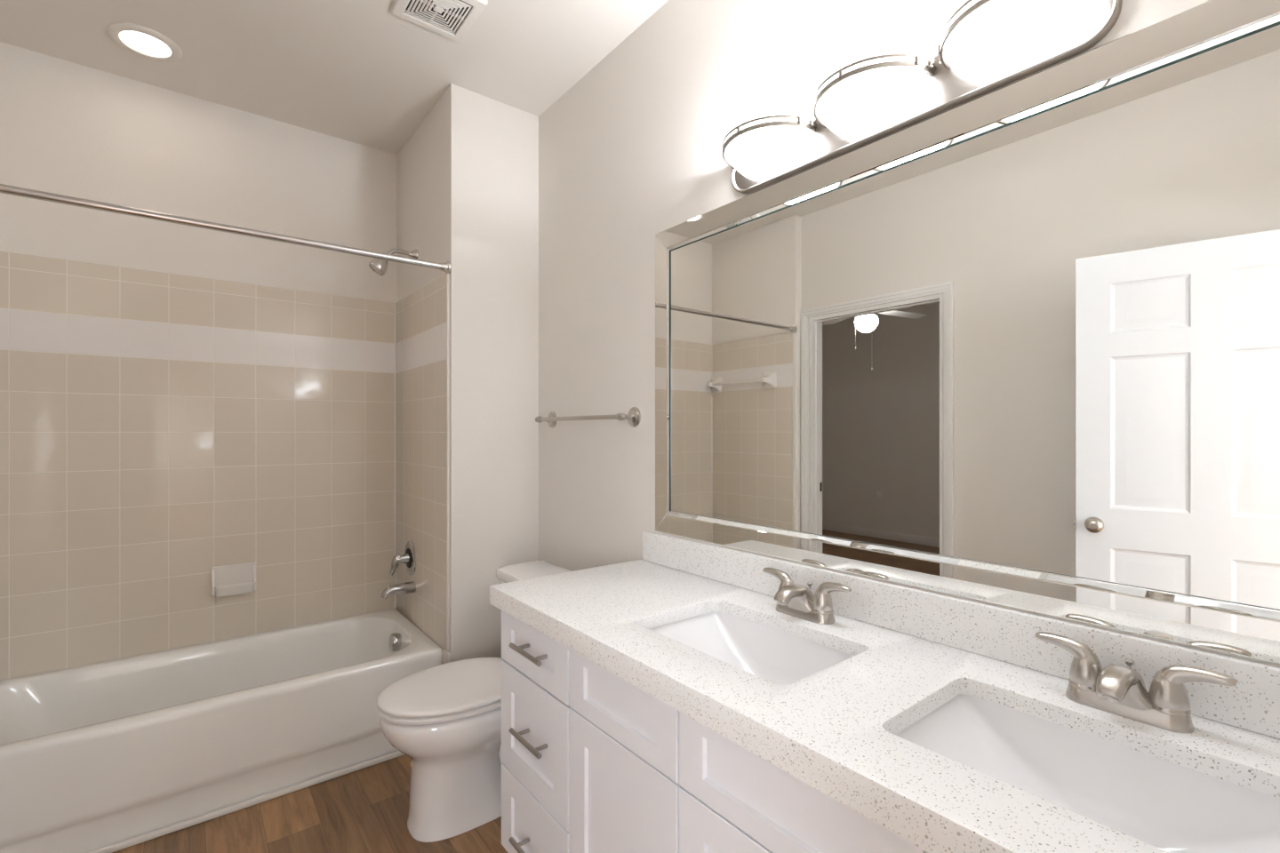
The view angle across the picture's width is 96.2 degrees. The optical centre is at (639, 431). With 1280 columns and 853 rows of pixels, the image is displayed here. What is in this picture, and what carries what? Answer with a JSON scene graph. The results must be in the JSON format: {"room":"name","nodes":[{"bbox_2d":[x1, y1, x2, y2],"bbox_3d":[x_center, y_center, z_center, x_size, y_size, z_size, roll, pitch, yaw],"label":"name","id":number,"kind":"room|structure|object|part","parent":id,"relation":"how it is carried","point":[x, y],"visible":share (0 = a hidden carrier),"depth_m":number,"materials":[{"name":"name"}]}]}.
{"room":"bathroom","nodes":[
{"label":"bathroom","id":0,"kind":"room"},
{"bbox_2d":[0,41,396,303],"bbox_3d":[-1.961,-0.070,2.509,1.686,2.740,0.111,0,0,-38],"label":"wall","id":1,"kind":"structure","parent":0,"point":[68,128],"depth_m":2.44,"materials":[{"name":"white paint"}]},
{"bbox_2d":[0,251,394,680],"bbox_3d":[-1.857,0.130,2.515,1.500,1.590,0.008,0,0,-38],"label":"tile surround","id":2,"kind":"object","parent":1,"relation":"attached to","point":[158,430],"depth_m":2.43,"materials":[{"name":"beige tile"}]},
{"bbox_2d":[211,561,255,598],"bbox_3d":[-1.786,0.655,2.529,0.162,0.133,0.060,0,0,-38],"label":"soap dish","id":3,"kind":"object","parent":1,"relation":"attached to","point":[240,579],"visible":1,"depth_m":2.53,"materials":[{"name":"white ceramic"}]},
{"bbox_2d":[112,754,507,852],"bbox_3d":[-1.780,1.330,-0.003,6.000,0.060,7.600,0,0,-38],"label":"floor","id":4,"kind":"structure","parent":0,"point":[366,810],"depth_m":1.89,"materials":[{"name":"brown wood"}]},
{"bbox_2d":[0,608,442,852],"bbox_3d":[-1.636,1.108,2.234,1.498,0.384,0.706,0,0,-38],"label":"bathtub","id":5,"kind":"object","parent":4,"relation":"on","point":[94,756],"visible":0.88,"depth_m":2.07,"materials":[{"name":"white ceramic"}]},
{"bbox_2d":[376,560,570,842],"bbox_3d":[-0.546,0.919,2.020,0.701,0.762,0.472,0,0,-38],"label":"toilet","id":6,"kind":"object","parent":4,"relation":"on","point":[446,718],"visible":0.51,"depth_m":1.84,"materials":[{"name":"white ceramic"}]},
{"bbox_3d":[-0.628,0.886,1.956,0.493,0.014,0.380,0,0,-38],"label":"seat","id":7,"kind":"part","parent":6,"relation":"part of","materials":[{"name":"white plastic"}]},
{"bbox_3d":[-0.625,0.863,1.958,0.498,0.020,0.380,0,0,-38],"label":"seat lid","id":8,"kind":"part","parent":6,"relation":"part of","materials":[{"name":"white plastic"}]},
{"bbox_3d":[-0.358,0.557,2.169,0.222,0.039,0.472,0,0,-38],"label":"tank lid","id":9,"kind":"part","parent":6,"relation":"part of","materials":[{"name":"white ceramic"}]},
{"bbox_2d":[501,610,927,852],"bbox_3d":[0.291,0.900,1.196,0.585,0.800,1.594,0,0,-38],"label":"vanity cabinet","id":10,"kind":"object","parent":4,"relation":"on","point":[593,762],"visible":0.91,"depth_m":1.20,"materials":[{"name":"white paint"}]},
{"bbox_3d":[-0.284,1.094,1.489,0.046,0.013,0.158,0,0,-38],"label":"bar pull","id":11,"kind":"part","parent":10,"relation":"part of","materials":[{"name":"silver metal"}]},
{"bbox_3d":[-0.284,0.801,1.489,0.046,0.013,0.158,0,0,-38],"label":"bar pull","id":12,"kind":"part","parent":10,"relation":"part of","materials":[{"name":"silver metal"}]},
{"bbox_3d":[-0.284,0.573,1.489,0.046,0.013,0.158,0,0,-38],"label":"bar pull","id":13,"kind":"part","parent":10,"relation":"part of","materials":[{"name":"silver metal"}]},
{"bbox_3d":[-0.279,1.076,1.520,0.020,0.232,0.372,0,0,-38],"label":"drawer","id":14,"kind":"part","parent":10,"relation":"part of","materials":[{"name":"white paint"}]},
{"bbox_3d":[-0.279,0.579,1.520,0.020,0.151,0.372,0,0,-38],"label":"drawer","id":15,"kind":"part","parent":10,"relation":"part of","materials":[{"name":"white paint"}]},
{"bbox_3d":[-0.279,0.807,1.520,0.020,0.294,0.372,0,0,-38],"label":"drawer","id":16,"kind":"part","parent":10,"relation":"part of","materials":[{"name":"white paint"}]},
{"bbox_3d":[-0.042,0.578,1.220,0.020,0.150,0.380,0,0,-38],"label":"false drawer","id":17,"kind":"part","parent":10,"relation":"part of","materials":[{"name":"white paint"}]},
{"bbox_3d":[-0.042,0.924,1.220,0.020,0.535,0.380,0,0,-38],"label":"cabinet door","id":18,"kind":"part","parent":10,"relation":"part of","materials":[{"name":"white paint"}]},
{"bbox_3d":[0.218,0.924,0.889,0.020,0.535,0.449,0,0,-38],"label":"cabinet door","id":19,"kind":"part","parent":10,"relation":"part of","materials":[{"name":"white paint"}]},
{"bbox_3d":[0.218,0.578,0.889,0.020,0.150,0.449,0,0,-38],"label":"false drawer","id":20,"kind":"part","parent":10,"relation":"part of","materials":[{"name":"white paint"}]},
{"bbox_2d":[489,559,1279,852],"bbox_3d":[0.290,0.472,1.207,0.572,0.053,1.615,0,0,-38],"label":"countertop","id":21,"kind":"structure","parent":10,"relation":"on","point":[834,729],"depth_m":0.94,"materials":[{"name":"stone"}]},
{"bbox_2d":[648,611,853,685],"bbox_3d":[0.229,0.552,1.269,0.325,0.152,0.472,0,0,-38],"label":"sink","id":22,"kind":"object","parent":21,"relation":"in","point":[777,657],"visible":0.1,"depth_m":1.42,"materials":[{"name":"white ceramic"}]},
{"bbox_2d":[762,568,851,624],"bbox_3d":[0.370,0.398,1.371,0.130,0.096,0.247,0,0,-38],"label":"faucet","id":23,"kind":"object","parent":21,"relation":"on","point":[797,601],"visible":1,"depth_m":1.35,"materials":[{"name":"silver metal"}]},
{"bbox_3d":[0.352,0.386,1.453,0.049,0.073,0.097,0,0,-38],"label":"lever handle","id":24,"kind":"part","parent":23,"relation":"part of","materials":[{"name":"silver metal"}]},
{"bbox_3d":[0.368,0.401,1.370,0.126,0.070,0.104,0,0,-38],"label":"spout","id":25,"kind":"part","parent":23,"relation":"part of","materials":[{"name":"silver metal"}]},
{"bbox_3d":[0.399,0.434,1.394,0.057,0.025,0.158,0,0,-38],"label":"plate","id":26,"kind":"part","parent":23,"relation":"part of","materials":[{"name":"silver metal"}]},
{"bbox_3d":[0.416,0.397,1.408,0.013,0.058,0.013,0,0,-38],"label":"lift rod","id":27,"kind":"part","parent":23,"relation":"part of","materials":[{"name":"silver metal"}]},
{"bbox_3d":[0.445,0.386,1.335,0.049,0.073,0.097,0,0,-38],"label":"lever handle","id":28,"kind":"part","parent":23,"relation":"part of","materials":[{"name":"silver metal"}]},
{"bbox_2d":[896,694,1279,852],"bbox_3d":[0.610,0.552,0.786,0.325,0.152,0.472,0,0,-38],"label":"sink","id":29,"kind":"object","parent":21,"relation":"in","point":[1170,807],"visible":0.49,"depth_m":0.88,"materials":[{"name":"white ceramic"}]},
{"bbox_2d":[1035,632,1237,734],"bbox_3d":[0.746,0.398,0.894,0.130,0.096,0.247,0,0,-38],"label":"faucet","id":30,"kind":"object","parent":21,"relation":"on","point":[1117,690],"visible":1,"depth_m":0.88,"materials":[{"name":"grey metal"}]},
{"bbox_3d":[0.729,0.386,0.975,0.049,0.073,0.097,0,0,-38],"label":"lever handle","id":31,"kind":"part","parent":30,"relation":"part of","materials":[{"name":"silver metal"}]},
{"bbox_3d":[0.745,0.401,0.893,0.126,0.070,0.104,0,0,-38],"label":"spout","id":32,"kind":"part","parent":30,"relation":"part of","materials":[{"name":"silver metal"}]},
{"bbox_3d":[0.792,0.397,0.930,0.013,0.058,0.013,0,0,-38],"label":"lift rod","id":33,"kind":"part","parent":30,"relation":"part of","materials":[{"name":"silver metal"}]},
{"bbox_3d":[0.775,0.434,0.916,0.057,0.025,0.158,0,0,-38],"label":"plate","id":34,"kind":"part","parent":30,"relation":"part of","materials":[{"name":"silver metal"}]},
{"bbox_3d":[0.821,0.386,0.858,0.049,0.073,0.097,0,0,-38],"label":"lever handle","id":35,"kind":"part","parent":30,"relation":"part of","materials":[{"name":"silver metal"}]},
{"bbox_2d":[0,0,668,155],"bbox_3d":[-1.780,-1.480,-0.003,6.000,0.080,7.600,0,0,-38],"label":"ceiling","id":36,"kind":"structure","parent":0,"point":[361,72],"depth_m":2.16,"materials":[{"name":"white paint"}]},
{"bbox_2d":[106,22,182,62],"bbox_3d":[-1.829,-1.437,2.126,0.212,0.014,0.212,0,0,-38],"label":"recessed light","id":37,"kind":"object","parent":36,"relation":"in","point":[141,41],"visible":1,"depth_m":2.12,"materials":[{"name":"white"}]},
{"bbox_2d":[390,0,487,42],"bbox_3d":[-0.680,-1.431,1.940,0.244,0.017,0.244,0,0,-38],"label":"ceiling vent","id":38,"kind":"object","parent":36,"relation":"in","point":[452,20],"visible":1,"depth_m":1.96,"materials":[{"name":"white"}]},
{"bbox_2d":[396,83,538,662],"bbox_3d":[-0.897,-0.070,2.849,0.406,2.740,0.894,0,0,-38],"label":"wall","id":39,"kind":"structure","parent":0,"point":[468,176],"depth_m":2.49,"materials":[{"name":"white paint"}]},
{"bbox_2d":[0,184,451,273],"bbox_3d":[-1.389,-0.680,1.921,1.514,0.054,0.054,0,0,-38],"label":"shower rod","id":40,"kind":"object","parent":39,"relation":"attached to","point":[7,189],"visible":1,"depth_m":1.88,"materials":[{"name":"grey metal"}]},
{"bbox_2d":[88,649,450,852],"bbox_3d":[-1.419,1.109,1.911,1.576,0.383,0.066,0,0,-38],"label":"baseboard","id":41,"kind":"structure","parent":39,"relation":"attached to","point":[446,657],"depth_m":1.98,"materials":[{"name":"white wood"}]},
{"bbox_2d":[368,248,418,276],"bbox_3d":[-1.143,-0.790,2.664,0.210,0.150,0.077,0,0,-38],"label":"shower","id":42,"kind":"object","parent":39,"relation":"attached to","point":[380,267],"visible":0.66,"depth_m":2.63,"materials":[{"name":"grey metal"}]},
{"bbox_3d":[-1.118,-0.822,2.684,0.138,0.056,0.019,0,0,-38],"label":"shower arm","id":43,"kind":"part","parent":42,"relation":"part of","materials":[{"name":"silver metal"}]},
{"bbox_2d":[381,581,415,599],"bbox_3d":[-1.131,0.737,2.686,0.149,0.068,0.056,0,0,-38],"label":"tub spout","id":44,"kind":"object","parent":39,"relation":"attached to","point":[405,588],"visible":1,"depth_m":2.67,"materials":[{"name":"silver metal"}]},
{"bbox_2d":[389,540,415,575],"bbox_3d":[-1.145,0.610,2.742,0.100,0.166,0.166,0,0,-38],"label":"shower valve","id":45,"kind":"object","parent":39,"relation":"attached to","point":[409,558],"visible":1,"depth_m":2.73,"materials":[{"name":"silver metal"}]},
{"bbox_3d":[-1.148,0.632,2.739,0.091,0.100,0.052,0,0,-38],"label":"lever handle","id":46,"kind":"part","parent":45,"relation":"part of","materials":[{"name":"silver metal"}]},
{"bbox_2d":[395,272,446,651],"bbox_3d":[-1.033,0.168,2.688,0.008,1.665,0.757,0,0,-38],"label":"tile surround","id":47,"kind":"object","parent":39,"relation":"attached to","point":[420,316],"depth_m":2.63,"materials":[{"name":"beige tile"}]},
{"bbox_2d":[394,273,449,653],"bbox_3d":[-1.620,0.168,2.214,1.516,1.665,0.759,0,0,-38],"label":"trim","id":48,"kind":"structure","parent":39,"relation":"attached to","point":[447,275],"depth_m":2.38,"materials":[{"name":"white"}]},
{"bbox_2d":[538,0,1279,667],"bbox_3d":[0.081,-0.070,2.025,0.110,2.740,3.400,0,0,-38],"label":"wall","id":49,"kind":"structure","parent":0,"point":[631,153],"depth_m":2.06,"materials":[{"name":"white paint"}]},
{"bbox_2d":[535,407,640,428],"bbox_3d":[-0.232,-0.052,2.271,0.077,0.072,0.662,0,0,-38],"label":"towel bar","id":50,"kind":"object","parent":49,"relation":"attached to","point":[634,416],"visible":1,"depth_m":2.11,"materials":[{"name":"silver metal"}]},
{"bbox_3d":[-0.414,-0.052,2.502,0.077,0.072,0.072,0,0,-38],"label":"post","id":51,"kind":"part","parent":50,"relation":"part of","materials":[{"name":"silver metal"}]},
{"bbox_3d":[-0.049,-0.052,2.039,0.077,0.072,0.072,0,0,-38],"label":"post","id":52,"kind":"part","parent":50,"relation":"part of","materials":[{"name":"silver metal"}]},
{"bbox_2d":[722,0,1122,193],"bbox_3d":[0.492,-0.740,1.287,0.156,0.120,0.888,0,0,-38],"label":"vanity light","id":53,"kind":"object","parent":49,"relation":"attached to","point":[1003,43],"visible":1,"depth_m":1.21,"materials":[{"name":"white glass"}]},
{"bbox_3d":[0.310,-0.734,1.518,0.132,0.063,0.252,0,0,-38],"label":"lamp shade","id":54,"kind":"part","parent":53,"relation":"part of","materials":[{"name":"white glass"}]},
{"bbox_3d":[0.395,-0.773,1.428,0.009,0.018,0.009,0,0,-38],"label":"band post","id":55,"kind":"part","parent":53,"relation":"part of","materials":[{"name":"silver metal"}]},
{"bbox_3d":[0.434,-0.773,1.242,0.009,0.018,0.009,0,0,-38],"label":"band post","id":56,"kind":"part","parent":53,"relation":"part of","materials":[{"name":"silver metal"}]},
{"bbox_3d":[0.513,-0.731,1.305,0.042,0.042,0.042,0,0,-38],"label":"bulb","id":57,"kind":"part","parent":53,"relation":"part of","materials":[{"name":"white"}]},
{"bbox_3d":[0.491,-0.734,1.288,0.132,0.063,0.252,0,0,-38],"label":"lamp shade","id":58,"kind":"part","parent":53,"relation":"part of","materials":[{"name":"white glass"}]},
{"bbox_3d":[0.577,-0.773,1.198,0.009,0.018,0.009,0,0,-38],"label":"band post","id":59,"kind":"part","parent":53,"relation":"part of","materials":[{"name":"silver metal"}]},
{"bbox_3d":[0.606,-0.773,1.160,0.009,0.018,0.009,0,0,-38],"label":"band post","id":60,"kind":"part","parent":53,"relation":"part of","materials":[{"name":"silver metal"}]},
{"bbox_3d":[0.696,-0.731,1.074,0.042,0.042,0.042,0,0,-38],"label":"bulb","id":61,"kind":"part","parent":53,"relation":"part of","materials":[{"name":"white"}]},
{"bbox_3d":[0.673,-0.734,1.057,0.132,0.063,0.252,0,0,-38],"label":"lamp shade","id":62,"kind":"part","parent":53,"relation":"part of","materials":[{"name":"white glass"}]},
{"bbox_2d":[642,530,1279,739],"bbox_3d":[0.511,0.396,1.372,0.020,0.100,1.601,0,0,-38],"label":"backsplash","id":63,"kind":"structure","parent":49,"relation":"attached to","point":[1008,636],"depth_m":1.13,"materials":[{"name":"stone"}]},
{"bbox_2d":[655,0,1279,663],"bbox_3d":[0.531,-0.168,1.359,0.007,1.018,1.549,0,0,-38],"label":"wall mirror","id":64,"kind":"object","parent":49,"relation":"attached to","point":[1028,327],"visible":1,"depth_m":1.09,"materials":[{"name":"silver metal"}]}
]}

